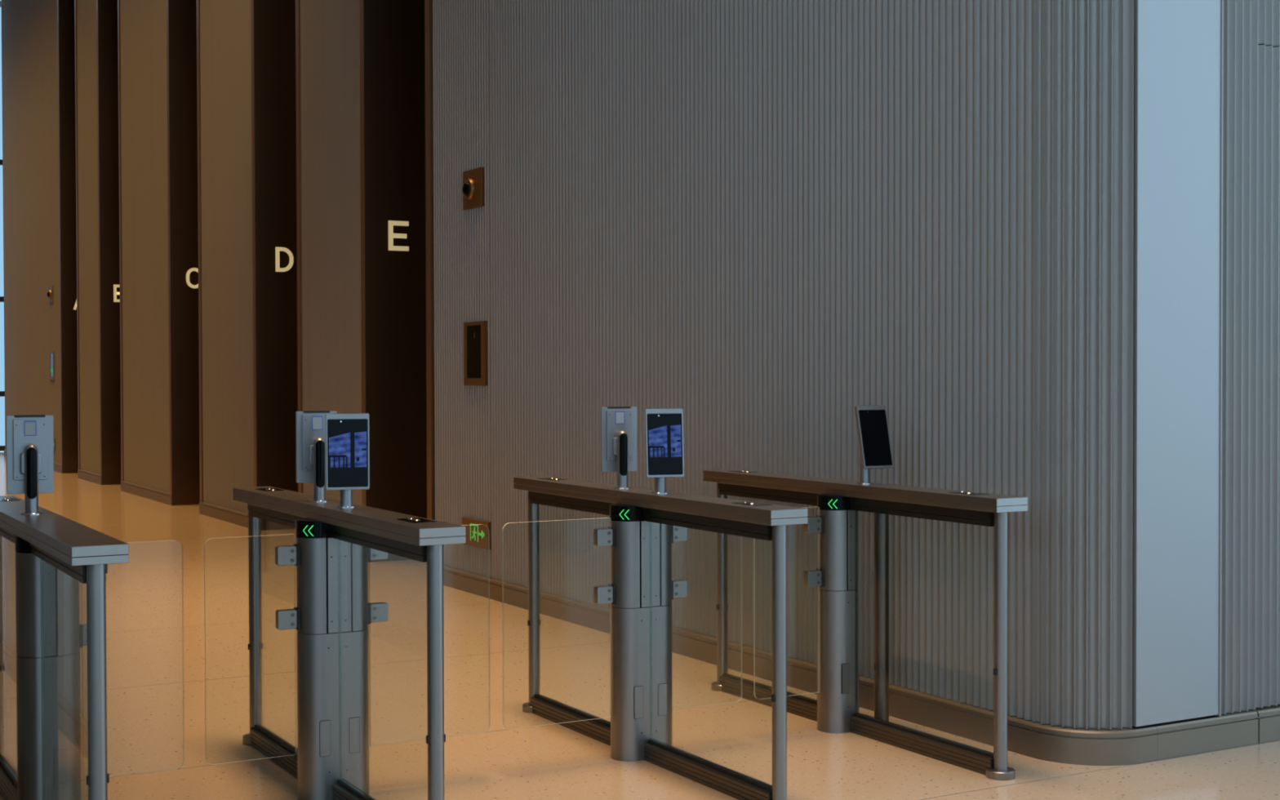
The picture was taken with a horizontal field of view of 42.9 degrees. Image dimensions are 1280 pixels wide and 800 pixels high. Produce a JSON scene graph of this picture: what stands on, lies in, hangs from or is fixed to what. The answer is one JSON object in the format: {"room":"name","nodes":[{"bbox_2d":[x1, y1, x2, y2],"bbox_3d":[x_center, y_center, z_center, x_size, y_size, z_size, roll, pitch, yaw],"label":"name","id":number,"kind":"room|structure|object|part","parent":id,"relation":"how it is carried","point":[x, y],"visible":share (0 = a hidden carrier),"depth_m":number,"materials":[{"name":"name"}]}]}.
{"room":"office building lobby","nodes":[
{"label":"office building lobby","id":0,"kind":"room"},
{"bbox_2d":[0,444,1279,799],"bbox_3d":[-4.844,1.316,12.781,22.000,0.100,45.000,-1,1,-29],"label":"floor","id":1,"kind":"structure","parent":0,"point":[145,616],"depth_m":7.04,"materials":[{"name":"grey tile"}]},
{"bbox_2d":[0,495,184,799],"bbox_3d":[-1.742,0.873,5.268,0.527,1.018,2.004,-1,1,-29],"label":"turnstile","id":2,"kind":"object","parent":1,"relation":"on","point":[55,553],"visible":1,"depth_m":5.11,"materials":[{"name":"metal"}]},
{"bbox_3d":[-2.372,0.876,6.004,0.049,0.940,0.049,-1,1,-29],"label":"post","id":3,"kind":"part","parent":2,"relation":"part of","materials":[{"name":"metal"}]},
{"bbox_3d":[-2.154,0.886,5.613,0.010,0.830,0.856,-1,1,-29],"label":"glass pane","id":4,"kind":"part","parent":2,"relation":"part of","materials":[{"name":"clear glass"}]},
{"bbox_3d":[-2.152,1.345,5.621,0.060,0.066,0.856,-1,1,-29],"label":"rail","id":5,"kind":"part","parent":2,"relation":"part of","materials":[{"name":"metal"}]},
{"bbox_2d":[5,414,53,515],"bbox_3d":[-1.970,0.209,5.274,0.143,0.318,0.103,-1,1,-24],"label":"terminal","id":6,"kind":"object","parent":2,"relation":"on","point":[29,437],"visible":1,"depth_m":5.28,"materials":[{"name":"silver metal"}]},
{"bbox_2d":[14,414,44,417],"bbox_3d":[-1.986,0.053,5.306,0.094,0.007,0.016,-1,1,-24],"label":"vent","id":7,"kind":"object","parent":6,"relation":"attached to","point":[23,415],"depth_m":5.30,"materials":[{"name":"black rubber"}]},
{"bbox_3d":[-1.980,0.161,5.297,0.104,0.197,0.012,-1,1,-24],"label":"panel","id":8,"kind":"part","parent":6,"relation":"part of","materials":[{"name":"silver metal"}]},
{"bbox_3d":[-1.665,0.899,4.740,0.010,0.830,0.843,-1,1,-29],"label":"glass pane","id":9,"kind":"part","parent":2,"relation":"part of","materials":[{"name":"clear glass"}]},
{"bbox_3d":[-1.889,0.641,5.180,0.039,0.326,0.150,-1,1,-29],"label":"pillar plate","id":10,"kind":"part","parent":2,"relation":"part of","materials":[{"name":"metal"}]},
{"bbox_2d":[0,526,107,583],"bbox_3d":[-1.912,0.448,5.172,0.068,0.059,1.847,-1,1,-29],"label":"cable tray","id":11,"kind":"object","parent":2,"relation":"on","point":[28,552],"depth_m":4.86,"materials":[{"name":"grey"}]},
{"bbox_3d":[-1.449,0.901,4.354,0.049,0.940,0.049,-1,1,-29],"label":"post","id":12,"kind":"part","parent":2,"relation":"part of","materials":[{"name":"metal"}]},
{"bbox_2d":[204,486,489,799],"bbox_3d":[-0.994,0.865,5.657,0.970,1.018,1.925,0,1,-9],"label":"turnstile","id":13,"kind":"object","parent":1,"relation":"on","point":[334,549],"visible":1,"depth_m":5.56,"materials":[{"name":"metal"}]},
{"bbox_3d":[-1.528,0.866,6.477,0.049,0.940,0.049,-1,1,-29],"label":"post","id":14,"kind":"part","parent":13,"relation":"part of","materials":[{"name":"metal"}]},
{"bbox_3d":[-1.308,1.335,6.093,0.060,0.066,0.856,-1,1,-29],"label":"rail","id":15,"kind":"part","parent":13,"relation":"part of","materials":[{"name":"metal"}]},
{"bbox_3d":[-1.310,0.876,6.086,0.010,0.830,0.856,-1,1,-29],"label":"glass pane","id":16,"kind":"part","parent":13,"relation":"part of","materials":[{"name":"clear glass"}]},
{"bbox_2d":[295,410,336,502],"bbox_3d":[-1.137,0.198,5.769,0.143,0.318,0.103,-1,1,-21],"label":"terminal","id":17,"kind":"object","parent":13,"relation":"on","point":[310,425],"visible":0.81,"depth_m":5.77,"materials":[{"name":"silver metal"}]},
{"bbox_3d":[-1.147,0.151,5.793,0.104,0.197,0.012,-1,1,-21],"label":"panel","id":18,"kind":"part","parent":17,"relation":"part of","materials":[{"name":"silver metal"}]},
{"bbox_2d":[302,410,329,413],"bbox_3d":[-1.152,0.042,5.802,0.094,0.007,0.016,-1,1,-21],"label":"vent","id":19,"kind":"object","parent":17,"relation":"attached to","point":[304,411],"depth_m":5.79,"materials":[{"name":"black rubber"}]},
{"bbox_2d":[247,503,426,562],"bbox_3d":[-1.068,0.438,5.644,0.068,0.059,1.847,-1,1,-29],"label":"cable tray","id":20,"kind":"object","parent":13,"relation":"on","point":[332,534],"depth_m":5.39,"materials":[{"name":"grey"}]},
{"bbox_3d":[-1.064,0.631,5.642,0.082,0.326,0.150,-1,1,-29],"label":"pillar plate","id":21,"kind":"part","parent":13,"relation":"part of","materials":[{"name":"metal"}]},
{"bbox_3d":[-0.819,1.348,5.220,0.060,0.066,0.843,-1,1,-29],"label":"rail","id":22,"kind":"part","parent":13,"relation":"part of","materials":[{"name":"metal"}]},
{"bbox_2d":[325,413,369,507],"bbox_3d":[-0.988,0.203,5.488,0.143,0.318,0.103,0,1,-15],"label":"terminal","id":23,"kind":"object","parent":13,"relation":"on","point":[347,434],"visible":1,"depth_m":5.44,"materials":[{"name":"silver metal"}]},
{"bbox_2d":[333,413,361,413],"bbox_3d":[-0.978,0.048,5.448,0.094,0.007,0.016,0,1,-15],"label":"vent","id":24,"kind":"object","parent":23,"relation":"attached to","point":[333,413],"depth_m":5.44,"materials":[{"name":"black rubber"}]},
{"bbox_3d":[-0.975,0.177,5.439,0.133,0.227,0.002,0,1,-15],"label":"screen glass","id":25,"kind":"part","parent":23,"relation":"part of","materials":[{"name":"black glass"}]},
{"bbox_3d":[-0.820,0.889,5.212,0.010,0.830,0.843,-1,1,-29],"label":"glass pane","id":26,"kind":"part","parent":13,"relation":"part of","materials":[{"name":"clear glass"}]},
{"bbox_3d":[-0.605,0.891,4.827,0.049,0.940,0.049,-1,1,-29],"label":"post","id":27,"kind":"part","parent":13,"relation":"part of","materials":[{"name":"metal"}]},
{"bbox_2d":[502,475,807,799],"bbox_3d":[-0.052,0.853,6.235,0.969,1.018,1.917,0,1,-8],"label":"turnstile","id":28,"kind":"object","parent":1,"relation":"on","point":[642,531],"visible":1,"depth_m":6.15,"materials":[{"name":"metal"}]},
{"bbox_3d":[-0.460,0.854,7.074,0.049,0.940,0.049,-1,1,-29],"label":"post","id":29,"kind":"part","parent":28,"relation":"part of","materials":[{"name":"metal"}]},
{"bbox_3d":[-0.240,1.322,6.691,0.060,0.066,0.856,-1,1,-29],"label":"rail","id":30,"kind":"part","parent":28,"relation":"part of","materials":[{"name":"metal"}]},
{"bbox_3d":[-0.241,0.864,6.684,0.010,0.830,0.856,-1,1,-29],"label":"glass pane","id":31,"kind":"part","parent":28,"relation":"part of","materials":[{"name":"clear glass"}]},
{"bbox_2d":[600,406,636,488],"bbox_3d":[-0.073,0.186,6.377,0.143,0.318,0.103,0,1,-15],"label":"terminal","id":32,"kind":"object","parent":28,"relation":"on","point":[618,424],"visible":1,"depth_m":6.39,"materials":[{"name":"silver metal"}]},
{"bbox_2d":[606,406,631,408],"bbox_3d":[-0.083,0.030,6.411,0.094,0.007,0.016,0,1,-15],"label":"vent","id":33,"kind":"object","parent":32,"relation":"attached to","point":[607,407],"depth_m":6.40,"materials":[{"name":"black rubber"}]},
{"bbox_3d":[-0.080,0.138,6.401,0.104,0.197,0.012,0,1,-15],"label":"panel","id":34,"kind":"part","parent":32,"relation":"part of","materials":[{"name":"silver metal"}]},
{"bbox_3d":[0.004,0.619,6.240,0.082,0.326,0.150,-1,1,-29],"label":"pillar plate","id":35,"kind":"part","parent":28,"relation":"part of","materials":[{"name":"metal"}]},
{"bbox_2d":[528,490,771,540],"bbox_3d":[0.001,0.426,6.242,0.068,0.059,1.847,-1,1,-29],"label":"cable tray","id":36,"kind":"object","parent":28,"relation":"on","point":[646,517],"depth_m":6.02,"materials":[{"name":"grey"}]},
{"bbox_2d":[644,408,684,493],"bbox_3d":[0.081,0.190,6.082,0.143,0.319,0.110,0,1,-14],"label":"terminal","id":37,"kind":"object","parent":28,"relation":"on","point":[664,427],"visible":1,"depth_m":6.04,"materials":[{"name":"silver metal"}]},
{"bbox_2d":[651,408,675,408],"bbox_3d":[0.087,0.035,6.054,0.094,0.007,0.016,0,-3,-14],"label":"vent","id":38,"kind":"object","parent":37,"relation":"attached to","point":[651,408],"depth_m":6.05,"materials":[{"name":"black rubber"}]},
{"bbox_3d":[0.092,0.163,6.036,0.133,0.227,0.002,0,-3,-14],"label":"screen glass","id":39,"kind":"part","parent":37,"relation":"part of","materials":[{"name":"black glass"}]},
{"bbox_3d":[0.249,1.336,5.817,0.060,0.066,0.843,-1,1,-29],"label":"rail","id":40,"kind":"part","parent":28,"relation":"part of","materials":[{"name":"metal"}]},
{"bbox_3d":[0.248,0.877,5.810,0.010,0.830,0.843,-1,1,-29],"label":"glass pane","id":41,"kind":"part","parent":28,"relation":"part of","materials":[{"name":"clear glass"}]},
{"bbox_3d":[0.463,0.878,5.424,0.049,0.940,0.049,-1,1,-29],"label":"post","id":42,"kind":"part","parent":28,"relation":"part of","materials":[{"name":"metal"}]},
{"bbox_2d":[703,469,1027,780],"bbox_3d":[0.730,0.844,6.652,0.632,1.018,2.004,-1,1,-29],"label":"turnstile","id":43,"kind":"object","parent":1,"relation":"on","point":[838,503],"visible":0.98,"depth_m":6.62,"materials":[{"name":"metal"}]},
{"bbox_3d":[0.380,0.844,7.545,0.049,0.940,0.049,-1,1,-29],"label":"post","id":44,"kind":"part","parent":43,"relation":"part of","materials":[{"name":"metal"}]},
{"bbox_3d":[0.600,1.312,7.161,0.060,0.066,0.856,-1,1,-29],"label":"rail","id":45,"kind":"part","parent":43,"relation":"part of","materials":[{"name":"metal"}]},
{"bbox_3d":[0.599,0.854,7.154,0.010,0.830,0.856,-1,1,-29],"label":"glass pane","id":46,"kind":"part","parent":43,"relation":"part of","materials":[{"name":"clear glass"}]},
{"bbox_3d":[0.833,0.609,6.703,0.055,0.326,0.150,-1,1,-29],"label":"pillar plate","id":47,"kind":"part","parent":43,"relation":"part of","materials":[{"name":"metal"}]},
{"bbox_2d":[718,482,994,526],"bbox_3d":[0.841,0.416,6.712,0.068,0.059,1.847,-1,1,-29],"label":"cable tray","id":48,"kind":"object","parent":43,"relation":"on","point":[852,505],"depth_m":6.49,"materials":[{"name":"grey"}]},
{"bbox_2d":[854,404,893,484],"bbox_3d":[0.923,0.180,6.560,0.143,0.318,0.127,-1,1,-29],"label":"terminal","id":49,"kind":"object","parent":43,"relation":"on","point":[875,451],"visible":1,"depth_m":6.53,"materials":[{"name":"silver metal"}]},
{"bbox_3d":[0.942,0.151,6.526,0.133,0.227,0.002,-1,-11,-29],"label":"screen glass","id":50,"kind":"part","parent":49,"relation":"part of","materials":[{"name":"black glass"}]},
{"bbox_3d":[1.000,0.876,6.749,0.060,0.950,0.060,-1,1,-29],"label":"support post","id":51,"kind":"part","parent":43,"relation":"part of","materials":[{"name":"metal"}]},
{"bbox_3d":[1.089,1.326,6.287,0.060,0.066,0.843,-1,1,-29],"label":"rail","id":52,"kind":"part","parent":43,"relation":"part of","materials":[{"name":"metal"}]},
{"bbox_3d":[1.088,0.867,6.280,0.010,0.830,0.843,-1,1,-29],"label":"glass pane","id":53,"kind":"part","parent":43,"relation":"part of","materials":[{"name":"clear glass"}]},
{"bbox_3d":[1.304,0.869,5.895,0.049,0.940,0.049,-1,1,-29],"label":"post","id":54,"kind":"part","parent":43,"relation":"part of","materials":[{"name":"metal"}]},
{"bbox_2d":[0,0,1279,729],"bbox_3d":[-1.108,-3.357,19.643,8.682,9.000,26.652,-1,1,-29],"label":"wall","id":55,"kind":"structure","parent":0,"point":[1042,237],"depth_m":8.03,"materials":[{"name":"grey"}]},
{"bbox_2d":[46,285,53,302],"bbox_3d":[-8.999,-1.613,24.886,0.088,0.256,0.306,-1,1,-29],"label":"camera","id":56,"kind":"object","parent":55,"relation":"attached to","point":[50,294],"visible":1,"depth_m":24.86,"materials":[{"name":"metal"}]},
{"bbox_3d":[-8.976,-1.614,24.899,0.036,0.256,0.306,-1,1,-29],"label":"mounting plate","id":57,"kind":"part","parent":56,"relation":"part of","materials":[{"name":"metal"}]},
{"bbox_2d":[49,351,54,379],"bbox_3d":[-8.960,-0.520,24.890,0.038,0.422,0.352,-1,1,-29],"label":"panel","id":58,"kind":"object","parent":55,"relation":"attached to","point":[51,353],"visible":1,"depth_m":24.85,"materials":[{"name":"metal"}]},
{"bbox_3d":[-8.964,-0.533,24.901,0.033,0.351,0.240,-1,1,-29],"label":"panel glass","id":59,"kind":"part","parent":58,"relation":"part of","materials":[{"name":"black glass"}]},
{"bbox_2d":[53,438,55,450],"bbox_3d":[-8.960,0.671,24.909,0.042,0.180,0.430,-1,1,-29],"label":"exit sign","id":60,"kind":"object","parent":55,"relation":"attached to","point":[54,439],"visible":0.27,"depth_m":24.74,"materials":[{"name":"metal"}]},
{"bbox_3d":[-8.578,-3.412,24.146,0.044,9.000,0.085,-1,1,-29],"label":"edge trim","id":61,"kind":"part","parent":55,"relation":"part of","materials":[{"name":"brown metal"}]},
{"bbox_3d":[-7.916,-3.395,22.964,0.044,9.000,0.085,-1,1,-29],"label":"edge trim","id":62,"kind":"part","parent":55,"relation":"part of","materials":[{"name":"brown metal"}]},
{"bbox_3d":[-7.157,-3.374,21.607,0.044,9.000,0.085,-1,1,-29],"label":"edge trim","id":63,"kind":"part","parent":55,"relation":"part of","materials":[{"name":"brown metal"}]},
{"bbox_2d":[113,284,119,302],"bbox_3d":[-6.918,-1.419,21.707,0.170,0.232,0.012,-1,1,-29],"label":"letter","id":64,"kind":"object","parent":55,"relation":"attached to","point":[115,293],"visible":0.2,"depth_m":21.67,"materials":[{"name":"beige metal"}]},
{"bbox_3d":[-6.510,-3.357,20.451,0.044,9.000,0.085,-1,1,-29],"label":"edge trim","id":65,"kind":"part","parent":55,"relation":"part of","materials":[{"name":"brown metal"}]},
{"bbox_3d":[-5.242,-3.322,18.187,0.044,9.000,0.085,-1,1,-29],"label":"edge trim","id":66,"kind":"part","parent":55,"relation":"part of","materials":[{"name":"brown metal"}]},
{"bbox_2d":[186,267,198,288],"bbox_3d":[-4.998,-1.367,18.290,0.183,0.232,0.012,-1,1,-29],"label":"letter","id":67,"kind":"object","parent":55,"relation":"attached to","point":[192,269],"visible":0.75,"depth_m":18.27,"materials":[{"name":"beige metal"}]},
{"bbox_3d":[-4.595,-3.305,17.031,0.044,9.000,0.085,-1,1,-29],"label":"edge trim","id":68,"kind":"part","parent":55,"relation":"part of","materials":[{"name":"brown metal"}]},
{"bbox_3d":[-3.606,-3.278,15.264,0.044,9.000,0.085,-1,1,-29],"label":"edge trim","id":69,"kind":"part","parent":55,"relation":"part of","materials":[{"name":"brown metal"}]},
{"bbox_2d":[275,247,293,271],"bbox_3d":[-3.351,-1.323,15.373,0.170,0.232,0.012,-1,1,-29],"label":"letter","id":70,"kind":"object","parent":55,"relation":"attached to","point":[277,250],"visible":1,"depth_m":15.36,"materials":[{"name":"beige metal"}]},
{"bbox_3d":[-2.939,-3.260,14.073,0.044,9.000,0.085,-1,1,-29],"label":"edge trim","id":71,"kind":"part","parent":55,"relation":"part of","materials":[{"name":"brown metal"}]},
{"bbox_3d":[-2.141,-3.239,12.646,0.044,9.000,0.085,-1,1,-29],"label":"edge trim","id":72,"kind":"part","parent":55,"relation":"part of","materials":[{"name":"brown metal"}]},
{"bbox_2d":[388,220,408,251],"bbox_3d":[-1.888,-1.284,12.755,0.165,0.232,0.012,-1,1,-29],"label":"letter","id":73,"kind":"object","parent":55,"relation":"attached to","point":[391,223],"visible":1,"depth_m":12.73,"materials":[{"name":"beige metal"}]},
{"bbox_3d":[-1.479,-3.221,11.464,0.044,9.000,0.085,-1,1,-29],"label":"edge trim","id":74,"kind":"part","parent":55,"relation":"part of","materials":[{"name":"brown metal"}]},
{"bbox_2d":[462,166,484,209],"bbox_3d":[-1.121,-1.401,10.810,0.088,0.256,0.306,-1,1,-29],"label":"camera","id":75,"kind":"object","parent":55,"relation":"attached to","point":[473,188],"visible":1,"depth_m":10.78,"materials":[{"name":"brown metal"}]},
{"bbox_2d":[463,320,488,385],"bbox_3d":[-1.081,-0.308,10.814,0.038,0.422,0.352,-1,1,-29],"label":"panel","id":76,"kind":"object","parent":55,"relation":"attached to","point":[475,333],"visible":1,"depth_m":10.79,"materials":[{"name":"brown metal"}]},
{"bbox_3d":[-1.085,-0.320,10.826,0.033,0.351,0.240,-1,1,-29],"label":"panel glass","id":77,"kind":"part","parent":76,"relation":"part of","materials":[{"name":"black glass"}]},
{"bbox_2d":[462,516,491,549],"bbox_3d":[-1.081,0.884,10.834,0.042,0.180,0.430,-1,1,-29],"label":"exit sign","id":78,"kind":"object","parent":55,"relation":"attached to","point":[477,535],"visible":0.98,"depth_m":10.79,"materials":[{"name":"brown metal"}]},
{"bbox_2d":[4,448,1279,765],"bbox_3d":[-1.098,1.079,19.712,8.688,0.128,26.658,-1,1,-29],"label":"baseboard","id":79,"kind":"structure","parent":55,"relation":"attached to","point":[1175,739],"depth_m":6.56,"materials":[{"name":"metal"}]},
{"bbox_3d":[-9.979,0.985,26.747,0.060,0.128,5.703,-1,1,-29],"label":"plinth plate","id":80,"kind":"part","parent":79,"relation":"part of","materials":[{"name":"metal"}]},
{"bbox_3d":[-7.524,1.051,22.360,0.060,0.128,1.466,-1,1,-29],"label":"plinth plate","id":81,"kind":"part","parent":79,"relation":"part of","materials":[{"name":"metal"}]},
{"bbox_3d":[-5.863,1.096,19.393,0.060,0.128,2.506,-1,1,-29],"label":"plinth plate","id":82,"kind":"part","parent":79,"relation":"part of","materials":[{"name":"metal"}]},
{"bbox_3d":[-5.242,1.118,18.254,0.030,0.119,0.085,-1,1,-29],"label":"plinth plate","id":83,"kind":"part","parent":79,"relation":"part of","materials":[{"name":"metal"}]},
{"bbox_3d":[-4.595,1.135,17.098,0.030,0.119,0.085,-1,1,-29],"label":"plinth plate","id":84,"kind":"part","parent":79,"relation":"part of","materials":[{"name":"metal"}]},
{"bbox_3d":[-4.088,1.144,16.221,0.060,0.128,1.936,-1,1,-29],"label":"plinth plate","id":85,"kind":"part","parent":79,"relation":"part of","materials":[{"name":"metal"}]},
{"bbox_3d":[2.178,1.292,6.306,0.550,0.128,0.060,-1,1,-29],"label":"plinth plate","id":86,"kind":"part","parent":79,"relation":"part of","materials":[{"name":"metal"}]},
{"bbox_3d":[5.806,1.249,8.337,7.752,0.128,0.060,-1,1,-29],"label":"plinth plate","id":87,"kind":"part","parent":79,"relation":"part of","materials":[{"name":"metal"}]},
{"bbox_3d":[2.030,-3.210,6.153,0.442,8.864,0.035,-1,1,-29],"label":"smooth panel","id":88,"kind":"part","parent":55,"relation":"part of","materials":[{"name":"paint"}]},
{"bbox_3d":[-18.995,-3.440,27.423,11.700,9.000,0.300,-1,1,-29],"label":"wall","id":89,"kind":"structure","parent":0,"visible":0},
{"bbox_2d":[0,0,4,451],"bbox_3d":[-14.399,-3.490,29.755,8.080,9.000,0.080,-1,1,-29],"label":"window","id":90,"kind":"structure","parent":89,"relation":"in","point":[2,298],"depth_m":31.02,"materials":[{"name":"metal"}]}
]}

